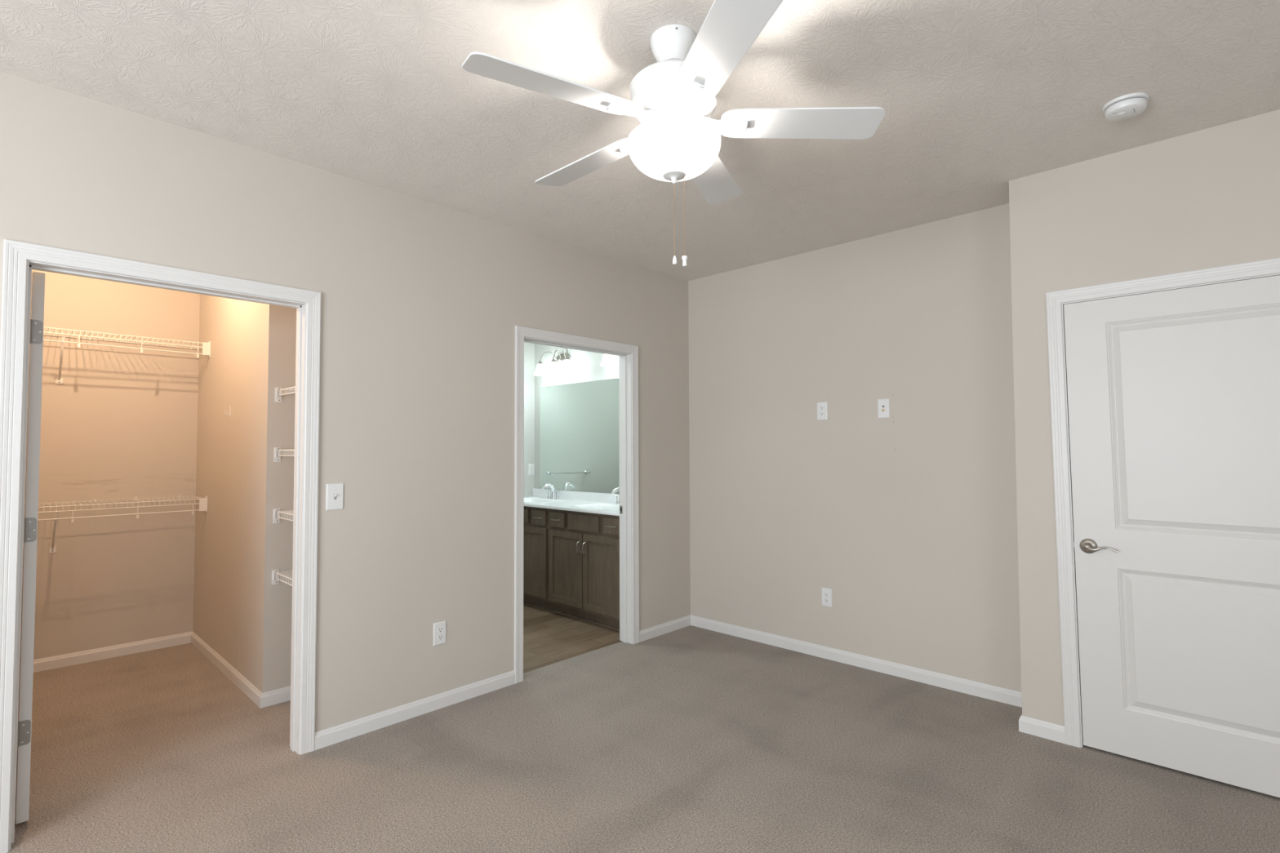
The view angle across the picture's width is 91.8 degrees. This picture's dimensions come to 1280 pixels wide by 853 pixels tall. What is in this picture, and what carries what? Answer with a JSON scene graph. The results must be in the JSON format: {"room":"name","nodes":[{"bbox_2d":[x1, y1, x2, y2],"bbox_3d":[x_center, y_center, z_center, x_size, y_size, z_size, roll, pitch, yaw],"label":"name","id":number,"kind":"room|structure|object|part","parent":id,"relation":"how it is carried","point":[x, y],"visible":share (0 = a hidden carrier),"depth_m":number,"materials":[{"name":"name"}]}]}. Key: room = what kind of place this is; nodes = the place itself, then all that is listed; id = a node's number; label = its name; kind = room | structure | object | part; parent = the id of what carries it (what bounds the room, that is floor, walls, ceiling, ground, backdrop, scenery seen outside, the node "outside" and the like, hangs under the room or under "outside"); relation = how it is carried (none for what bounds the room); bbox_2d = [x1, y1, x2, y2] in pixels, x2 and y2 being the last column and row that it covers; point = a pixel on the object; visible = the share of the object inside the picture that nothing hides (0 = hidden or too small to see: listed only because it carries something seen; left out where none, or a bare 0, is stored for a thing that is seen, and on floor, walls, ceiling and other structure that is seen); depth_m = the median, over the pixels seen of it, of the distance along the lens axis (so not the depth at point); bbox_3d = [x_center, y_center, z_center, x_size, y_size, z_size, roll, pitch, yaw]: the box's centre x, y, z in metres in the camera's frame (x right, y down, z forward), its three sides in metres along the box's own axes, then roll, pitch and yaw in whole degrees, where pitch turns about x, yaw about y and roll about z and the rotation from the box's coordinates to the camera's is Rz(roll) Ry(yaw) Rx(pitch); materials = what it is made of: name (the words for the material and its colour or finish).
{"room":"empty bedroom","nodes":[
{"label":"empty bedroom","id":0,"kind":"room"},
{"bbox_2d":[31,269,199,659],"bbox_3d":[-3.819,0.175,3.890,0.100,2.692,1.698,-2,-3,44],"label":"wall","id":1,"kind":"structure","parent":0,"point":[122,423],"depth_m":4.14,"materials":[{"name":"beige paint"}]},
{"bbox_2d":[33,631,191,672],"bbox_3d":[-3.773,1.481,3.806,0.012,0.076,1.696,-2,-3,44],"label":"baseboard","id":2,"kind":"structure","parent":1,"relation":"attached to","point":[94,655],"depth_m":4.09,"materials":[{"name":"white wood"}]},
{"bbox_2d":[37,494,207,552],"bbox_3d":[-3.651,0.625,3.725,0.346,0.329,1.686,-2,-3,44],"label":"wire shelf","id":3,"kind":"object","parent":1,"relation":"attached to","point":[202,501],"visible":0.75,"depth_m":3.96,"materials":[{"name":"white metal"}]},
{"bbox_3d":[-3.541,0.549,3.623,0.007,0.006,1.686,-2,-3,44],"label":"hang rod","id":4,"kind":"part","parent":3,"relation":"part of","materials":[{"name":"white plastic"}]},
{"bbox_2d":[43,326,210,384],"bbox_3d":[-3.655,-0.440,3.763,0.346,0.324,1.686,-2,-3,44],"label":"wire shelf","id":5,"kind":"object","parent":1,"relation":"attached to","point":[206,347],"visible":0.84,"depth_m":3.98,"materials":[{"name":"white metal"}]},
{"bbox_3d":[-3.545,-0.513,3.660,0.007,0.006,1.686,-2,-3,44],"label":"hang rod","id":6,"kind":"part","parent":5,"relation":"part of","materials":[{"name":"white plastic"}]},
{"bbox_2d":[192,293,296,693],"bbox_3d":[-2.190,0.173,3.997,2.314,2.692,0.702,-2,-3,44],"label":"wall","id":7,"kind":"structure","parent":0,"point":[246,619],"depth_m":3.60,"materials":[{"name":"beige paint"}]},
{"bbox_2d":[191,631,262,708],"bbox_3d":[-2.602,1.478,3.854,1.642,0.076,0.012,-2,-3,44],"label":"baseboard","id":8,"kind":"structure","parent":7,"relation":"attached to","point":[241,682],"depth_m":3.73,"materials":[{"name":"white wood"}]},
{"bbox_2d":[224,405,231,416],"bbox_3d":[-2.565,-0.096,3.855,0.018,0.068,0.034,-2,-3,44],"label":"wall hook","id":9,"kind":"object","parent":7,"relation":"attached to","point":[229,415],"visible":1,"depth_m":3.86,"materials":[{"name":"white plastic"}]},
{"bbox_2d":[260,685,290,708],"bbox_3d":[-1.849,1.462,3.464,0.012,0.076,0.484,-2,-3,44],"label":"baseboard","id":10,"kind":"structure","parent":7,"relation":"attached to","point":[282,695],"depth_m":3.34,"materials":[{"name":"white wood"}]},
{"bbox_2d":[271,568,292,586],"bbox_3d":[-1.635,0.813,3.303,0.580,0.080,0.421,-2,-3,44],"label":"shelf","id":11,"kind":"object","parent":7,"relation":"attached to","point":[275,573],"visible":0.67,"depth_m":3.34,"materials":[{"name":"white metal"}]},
{"bbox_3d":[-1.977,0.816,3.360,0.005,0.080,0.034,-2,-3,44],"label":"plate","id":12,"kind":"part","parent":11,"relation":"part of","materials":[{"name":"white plastic"}]},
{"bbox_2d":[272,508,293,523],"bbox_3d":[-1.637,0.483,3.314,0.580,0.080,0.421,-2,-3,44],"label":"shelf","id":13,"kind":"object","parent":7,"relation":"attached to","point":[276,512],"visible":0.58,"depth_m":3.36,"materials":[{"name":"white metal"}]},
{"bbox_3d":[-1.978,0.486,3.372,0.005,0.080,0.034,-2,-3,44],"label":"plate","id":14,"kind":"part","parent":13,"relation":"part of","materials":[{"name":"white plastic"}]},
{"bbox_2d":[273,447,294,462],"bbox_3d":[-1.638,0.150,3.326,0.580,0.080,0.421,-2,-3,44],"label":"shelf","id":15,"kind":"object","parent":7,"relation":"attached to","point":[277,451],"visible":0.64,"depth_m":3.37,"materials":[{"name":"white metal"}]},
{"bbox_3d":[-1.979,0.154,3.384,0.005,0.080,0.034,-2,-3,44],"label":"plate","id":16,"kind":"part","parent":15,"relation":"part of","materials":[{"name":"white plastic"}]},
{"bbox_2d":[275,386,295,402],"bbox_3d":[-1.639,-0.177,3.337,0.580,0.080,0.421,-2,-3,44],"label":"shelf","id":17,"kind":"object","parent":7,"relation":"attached to","point":[278,391],"visible":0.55,"depth_m":3.38,"materials":[{"name":"white metal"}]},
{"bbox_3d":[-1.981,-0.174,3.395,0.005,0.080,0.034,-2,-3,44],"label":"plate","id":18,"kind":"part","parent":17,"relation":"part of","materials":[{"name":"white plastic"}]},
{"bbox_2d":[0,71,690,732],"bbox_3d":[-1.774,0.125,2.672,0.116,2.692,6.150,-2,-3,44],"label":"wall","id":19,"kind":"structure","parent":0,"point":[423,302],"depth_m":3.13,"materials":[{"name":"beige paint"}]},
{"bbox_2d":[15,271,44,824],"bbox_3d":[-2.575,0.442,2.592,0.908,2.018,0.042,-2,-3,44],"label":"door","id":20,"kind":"structure","parent":19,"relation":"in","point":[37,287],"depth_m":2.29,"materials":[{"name":"white wood"}]},
{"bbox_2d":[0,239,320,852],"bbox_3d":[-1.894,0.415,2.534,0.146,2.104,1.035,-2,-3,44],"label":"trim","id":21,"kind":"structure","parent":19,"relation":"attached to","point":[20,258],"depth_m":2.32,"materials":[{"name":"white wood"}]},
{"bbox_2d":[325,483,343,510],"bbox_3d":[-1.436,0.332,2.923,0.017,0.124,0.078,-2,-3,44],"label":"light switch","id":22,"kind":"object","parent":19,"relation":"attached to","point":[335,491],"visible":1,"depth_m":2.92,"materials":[{"name":"white plastic"}]},
{"bbox_2d":[314,670,515,750],"bbox_3d":[-1.109,1.451,3.226,0.012,0.076,1.095,-2,-3,44],"label":"baseboard","id":23,"kind":"structure","parent":19,"relation":"attached to","point":[329,736],"depth_m":3.15,"materials":[{"name":"white wood"}]},
{"bbox_2d":[433,621,446,646],"bbox_3d":[-1.062,1.099,3.293,0.008,0.118,0.072,-2,-3,44],"label":"wall outlet","id":24,"kind":"object","parent":19,"relation":"attached to","point":[440,628],"visible":1,"depth_m":3.29,"materials":[{"name":"white plastic"}]},
{"bbox_2d":[437,634,443,639],"bbox_3d":[-1.060,1.119,3.291,0.002,0.028,0.033,-2,-3,44],"label":"receptacle","id":25,"kind":"object","parent":24,"relation":"attached to","point":[440,637],"depth_m":3.29,"materials":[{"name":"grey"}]},
{"bbox_2d":[437,626,443,632],"bbox_3d":[-1.060,1.080,3.292,0.002,0.028,0.033,-2,-3,44],"label":"receptacle","id":26,"kind":"object","parent":24,"relation":"attached to","point":[440,629],"depth_m":3.29,"materials":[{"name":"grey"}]},
{"bbox_2d":[514,325,639,684],"bbox_3d":[-0.421,0.463,4.082,0.146,2.104,1.050,-2,-3,44],"label":"trim","id":27,"kind":"structure","parent":19,"relation":"attached to","point":[628,354],"depth_m":4.36,"materials":[{"name":"white wood"}]},
{"bbox_3d":[-0.469,0.465,4.128,0.015,2.104,1.050,-2,-3,44],"label":"casing","id":28,"kind":"part","parent":27,"relation":"part of","materials":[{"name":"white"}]},
{"bbox_3d":[-0.134,0.596,4.439,0.030,0.057,0.002,-2,-3,44],"label":"strike plate","id":29,"kind":"part","parent":27,"relation":"part of","materials":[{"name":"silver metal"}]},
{"bbox_2d":[639,614,690,642],"bbox_3d":[0.194,1.494,4.595,0.012,0.076,0.588,-2,-3,44],"label":"baseboard","id":30,"kind":"structure","parent":19,"relation":"attached to","point":[668,627],"depth_m":4.58,"materials":[{"name":"white wood"}]},
{"bbox_2d":[524,342,534,497],"bbox_3d":[-1.770,0.256,5.564,0.100,2.752,1.950,-2,-3,44],"label":"wall","id":31,"kind":"structure","parent":0,"point":[529,348],"depth_m":6.20,"materials":[{"name":"paint"}]},
{"bbox_2d":[528,463,534,475],"bbox_3d":[-1.085,0.435,6.199,0.008,0.118,0.072,-2,-3,44],"label":"switch","id":32,"kind":"object","parent":31,"relation":"attached to","point":[531,467],"visible":1,"depth_m":6.20,"materials":[{"name":"white plastic"}]},
{"bbox_2d":[0,0,1279,280],"bbox_3d":[-0.868,-1.304,1.855,7.600,0.100,6.450,-2,-3,44],"label":"ceiling","id":33,"kind":"structure","parent":0,"point":[976,97],"depth_m":2.28,"materials":[{"name":"white paint"}]},
{"bbox_2d":[462,0,885,266],"bbox_3d":[0.079,-0.881,2.017,1.257,0.741,1.289,-2,-3,44],"label":"ceiling fan","id":34,"kind":"object","parent":33,"relation":"hanging from","point":[674,98],"visible":1,"depth_m":1.91,"materials":[{"name":"white metal"}]},
{"bbox_3d":[-0.244,-0.983,1.796,0.516,0.006,0.143,1,9,-30],"label":"blade","id":35,"kind":"part","parent":34,"relation":"part of","materials":[{"name":"white laminate"}]},
{"bbox_3d":[-0.185,-0.967,2.281,0.516,0.006,0.143,-2,9,44],"label":"blade","id":36,"kind":"part","parent":34,"relation":"part of","materials":[{"name":"white laminate"}]},
{"bbox_3d":[0.110,-0.866,1.995,0.300,0.114,0.300,-2,-3,44],"label":"lamp shade","id":37,"kind":"part","parent":34,"relation":"part of","materials":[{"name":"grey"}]},
{"bbox_3d":[0.111,-0.663,1.988,0.003,0.238,0.002,-2,-3,44],"label":"pull chain","id":38,"kind":"part","parent":34,"relation":"part of","materials":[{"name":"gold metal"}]},
{"bbox_3d":[0.111,-0.533,1.983,0.014,0.029,0.014,-2,-3,44],"label":"pull knob","id":39,"kind":"part","parent":34,"relation":"part of","materials":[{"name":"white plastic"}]},
{"bbox_3d":[0.142,-0.683,1.987,0.003,0.282,0.002,-2,-3,44],"label":"pull chain","id":40,"kind":"part","parent":34,"relation":"part of","materials":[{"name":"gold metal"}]},
{"bbox_3d":[0.143,-0.528,1.982,0.019,0.033,0.019,-2,-3,44],"label":"pull knob","id":41,"kind":"part","parent":34,"relation":"part of","materials":[{"name":"white plastic"}]},
{"bbox_3d":[0.267,-0.965,2.375,0.143,0.006,0.516,-13,-7,22],"label":"blade","id":42,"kind":"part","parent":34,"relation":"part of","materials":[{"name":"white laminate"}]},
{"bbox_3d":[0.213,-0.992,1.605,0.143,0.006,0.516,12,-5,-14],"label":"blade","id":43,"kind":"part","parent":34,"relation":"part of","materials":[{"name":"white laminate"}]},
{"bbox_3d":[0.517,-0.979,2.003,0.516,0.006,0.143,0,-13,-1],"label":"blade","id":44,"kind":"part","parent":34,"relation":"part of","materials":[{"name":"white laminate"}]},
{"bbox_2d":[1102,92,1149,120],"bbox_3d":[1.869,-1.222,2.386,0.143,0.048,0.143,-2,-3,44],"label":"smoke detector","id":45,"kind":"object","parent":33,"relation":"attached to","point":[1127,106],"visible":1,"depth_m":2.35,"materials":[{"name":"white plastic"}]},
{"bbox_2d":[7,604,1279,852],"bbox_3d":[-0.814,1.465,1.717,7.180,0.060,6.150,-2,-3,44],"label":"floor","id":46,"kind":"structure","parent":0,"point":[691,739],"depth_m":2.63,"materials":[{"name":"beige carpet"}]},
{"bbox_2d":[523,506,619,631],"bbox_3d":[-0.577,1.129,5.345,1.876,0.877,0.577,-2,-3,44],"label":"vanity cabinet","id":47,"kind":"object","parent":46,"relation":"on","point":[571,558],"visible":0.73,"depth_m":4.97,"materials":[{"name":"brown wood"}]},
{"bbox_3d":[-0.928,1.157,5.335,0.403,0.586,0.020,-2,-3,44],"label":"cabinet door","id":48,"kind":"part","parent":47,"relation":"part of","materials":[{"name":"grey wood"}]},
{"bbox_3d":[-0.858,0.775,5.280,0.189,0.124,0.020,-2,-3,44],"label":"drawer","id":49,"kind":"part","parent":47,"relation":"part of","materials":[{"name":"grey wood"}]},
{"bbox_3d":[-0.681,0.769,5.113,0.192,0.124,0.020,-2,-3,44],"label":"drawer","id":50,"kind":"part","parent":47,"relation":"part of","materials":[{"name":"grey wood"}]},
{"bbox_3d":[-0.601,1.144,5.025,0.420,0.586,0.020,-2,-3,44],"label":"cabinet door","id":51,"kind":"part","parent":47,"relation":"part of","materials":[{"name":"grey wood"}]},
{"bbox_3d":[-0.697,1.555,5.202,1.876,0.016,0.016,-2,-3,44],"label":"toe molding","id":52,"kind":"part","parent":47,"relation":"part of","materials":[{"name":"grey wood"}]},
{"bbox_2d":[524,488,619,515],"bbox_3d":[-0.577,0.685,5.362,1.882,0.192,0.577,-2,-3,44],"label":"countertop","id":53,"kind":"structure","parent":47,"relation":"on","point":[569,500],"depth_m":5.45,"materials":[{"name":"white stone"}]},
{"bbox_2d":[542,483,559,498],"bbox_3d":[-0.836,0.609,5.882,0.169,0.150,0.169,0,-2,-2],"label":"faucet","id":54,"kind":"object","parent":53,"relation":"on","point":[551,494],"visible":1,"depth_m":5.87,"materials":[{"name":"silver metal"}]},
{"bbox_3d":[-0.867,0.650,5.935,0.042,0.072,0.042,-2,-3,44],"label":"handle","id":55,"kind":"part","parent":54,"relation":"part of","materials":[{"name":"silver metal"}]},
{"bbox_3d":[-0.777,0.647,5.850,0.042,0.072,0.042,-2,-3,44],"label":"handle","id":56,"kind":"part","parent":54,"relation":"part of","materials":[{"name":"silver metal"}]},
{"bbox_2d":[611,487,619,504],"bbox_3d":[-0.155,0.584,5.235,0.169,0.150,0.169,0,-2,-2],"label":"faucet","id":57,"kind":"object","parent":53,"relation":"on","point":[615,490],"visible":0.35,"depth_m":5.27,"materials":[{"name":"silver metal"}]},
{"bbox_3d":[-0.178,0.581,5.208,0.048,0.147,0.155,-2,-3,44],"label":"spout","id":58,"kind":"part","parent":57,"relation":"part of","materials":[{"name":"silver metal"}]},
{"bbox_3d":[-0.186,0.625,5.288,0.042,0.072,0.042,-2,-3,44],"label":"handle","id":59,"kind":"part","parent":57,"relation":"part of","materials":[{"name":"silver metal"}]},
{"bbox_3d":[-0.437,0.957,4.842,0.012,0.107,0.032,-2,-3,44],"label":"handle","id":60,"kind":"part","parent":47,"relation":"part of","materials":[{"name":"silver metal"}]},
{"bbox_3d":[-0.290,1.133,4.729,0.420,0.586,0.020,-2,-3,44],"label":"cabinet door","id":61,"kind":"part","parent":47,"relation":"part of","materials":[{"name":"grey wood"}]},
{"bbox_3d":[-0.202,0.751,4.657,0.195,0.124,0.020,-2,-3,44],"label":"drawer","id":62,"kind":"part","parent":47,"relation":"part of","materials":[{"name":"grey wood"}]},
{"bbox_2d":[534,203,1021,692],"bbox_3d":[0.610,0.218,4.730,4.700,2.752,0.120,-2,-3,44],"label":"wall","id":63,"kind":"structure","parent":0,"point":[908,517],"depth_m":3.89,"materials":[{"name":"beige paint"}]},
{"bbox_2d":[533,348,573,375],"bbox_3d":[-0.799,-0.616,5.886,0.528,0.224,0.186,-2,-3,44],"label":"vanity light","id":64,"kind":"object","parent":63,"relation":"attached to","point":[563,360],"visible":1,"depth_m":5.87,"materials":[{"name":"white glass"}]},
{"bbox_3d":[-0.964,-0.552,6.001,0.128,0.106,0.128,-2,-3,44],"label":"lamp shade","id":65,"kind":"part","parent":64,"relation":"part of","materials":[{"name":"white glass"}]},
{"bbox_3d":[-0.886,-0.674,5.991,0.168,0.100,0.023,-1,-2,10],"label":"arm","id":66,"kind":"part","parent":64,"relation":"part of","materials":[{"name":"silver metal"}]},
{"bbox_3d":[-0.819,-0.557,5.863,0.128,0.106,0.128,-2,-3,44],"label":"lamp shade","id":67,"kind":"part","parent":64,"relation":"part of","materials":[{"name":"white glass"}]},
{"bbox_3d":[-0.747,-0.644,5.942,0.230,0.116,0.034,-2,-3,44],"label":"plate","id":68,"kind":"part","parent":64,"relation":"part of","materials":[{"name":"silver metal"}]},
{"bbox_3d":[-0.674,-0.563,5.725,0.128,0.106,0.128,-2,-3,44],"label":"lamp shade","id":69,"kind":"part","parent":64,"relation":"part of","materials":[{"name":"white glass"}]},
{"bbox_2d":[533,488,619,502],"bbox_3d":[-0.385,0.635,5.566,1.882,0.079,0.019,-2,-3,44],"label":"backsplash","id":70,"kind":"structure","parent":63,"relation":"attached to","point":[580,495],"depth_m":5.70,"materials":[{"name":"white stone"}]},
{"bbox_2d":[539,377,619,493],"bbox_3d":[-0.385,0.084,5.590,1.684,1.012,0.012,-2,-3,44],"label":"vanity mirror","id":71,"kind":"object","parent":63,"relation":"attached to","point":[580,437],"visible":0.63,"depth_m":5.74,"materials":[{"name":"clear mirror"}]},
{"bbox_2d":[600,353,618,366],"bbox_3d":[-0.115,-0.641,5.235,0.528,0.224,0.186,-2,-3,44],"label":"vanity light","id":72,"kind":"object","parent":63,"relation":"attached to","point":[607,361],"visible":0.2,"depth_m":5.31,"materials":[{"name":"white glass"}]},
{"bbox_2d":[817,401,827,420],"bbox_3d":[1.201,-0.102,4.089,0.072,0.118,0.008,-2,-3,44],"label":"wall outlet","id":73,"kind":"object","parent":63,"relation":"attached to","point":[822,407],"visible":1,"depth_m":4.08,"materials":[{"name":"white plastic"}]},
{"bbox_2d":[819,405,824,410],"bbox_3d":[1.199,-0.121,4.088,0.033,0.028,0.002,-2,-3,44],"label":"receptacle","id":74,"kind":"object","parent":73,"relation":"attached to","point":[821,407],"depth_m":4.09,"materials":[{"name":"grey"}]},
{"bbox_2d":[821,587,832,607],"bbox_3d":[1.216,1.114,4.037,0.072,0.118,0.008,-2,-3,44],"label":"wall outlet","id":75,"kind":"object","parent":63,"relation":"attached to","point":[826,593],"visible":1,"depth_m":4.03,"materials":[{"name":"white plastic"}]},
{"bbox_2d":[690,614,1022,707],"bbox_3d":[1.225,1.470,4.014,2.308,0.076,0.012,-2,-3,44],"label":"baseboard","id":76,"kind":"structure","parent":63,"relation":"attached to","point":[988,691],"depth_m":3.81,"materials":[{"name":"white wood"}]},
{"bbox_2d":[877,398,889,417],"bbox_3d":[1.494,-0.111,3.807,0.072,0.118,0.013,-2,-3,44],"label":"plate","id":77,"kind":"object","parent":63,"relation":"attached to","point":[883,405],"visible":1,"depth_m":3.81,"materials":[{"name":"white plastic"}]},
{"bbox_2d":[1008,109,1279,726],"bbox_3d":[2.870,0.093,2.277,2.540,2.692,0.323,-2,-3,44],"label":"wall","id":78,"kind":"structure","parent":0,"point":[1208,197],"depth_m":2.85,"materials":[{"name":"beige paint"}]},
{"bbox_2d":[1018,715,1065,743],"bbox_3d":[1.897,1.429,2.928,0.187,0.076,0.012,-2,-3,44],"label":"baseboard","id":79,"kind":"structure","parent":78,"relation":"attached to","point":[1055,732],"depth_m":2.92,"materials":[{"name":"white wood"}]},
{"bbox_2d":[1045,257,1279,747],"bbox_3d":[2.372,0.400,2.588,1.083,2.104,0.131,-2,-3,44],"label":"trim","id":80,"kind":"structure","parent":78,"relation":"attached to","point":[1055,300],"depth_m":2.87,"materials":[{"name":"white wood"}]},
{"bbox_2d":[1063,275,1279,797],"bbox_3d":[2.329,0.426,2.546,0.942,2.026,0.090,-2,-3,44],"label":"door","id":81,"kind":"structure","parent":78,"relation":"in","point":[1174,395],"depth_m":2.61,"materials":[{"name":"white wood"}]},
{"bbox_3d":[2.027,0.544,2.807,0.067,0.067,0.052,-2,-3,44],"label":"handle","id":82,"kind":"part","parent":81,"relation":"part of","materials":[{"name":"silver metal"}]},
{"bbox_3d":[2.053,0.548,2.757,0.114,0.024,0.020,-2,-3,44],"label":"lever","id":83,"kind":"part","parent":81,"relation":"part of","materials":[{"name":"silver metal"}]}
]}

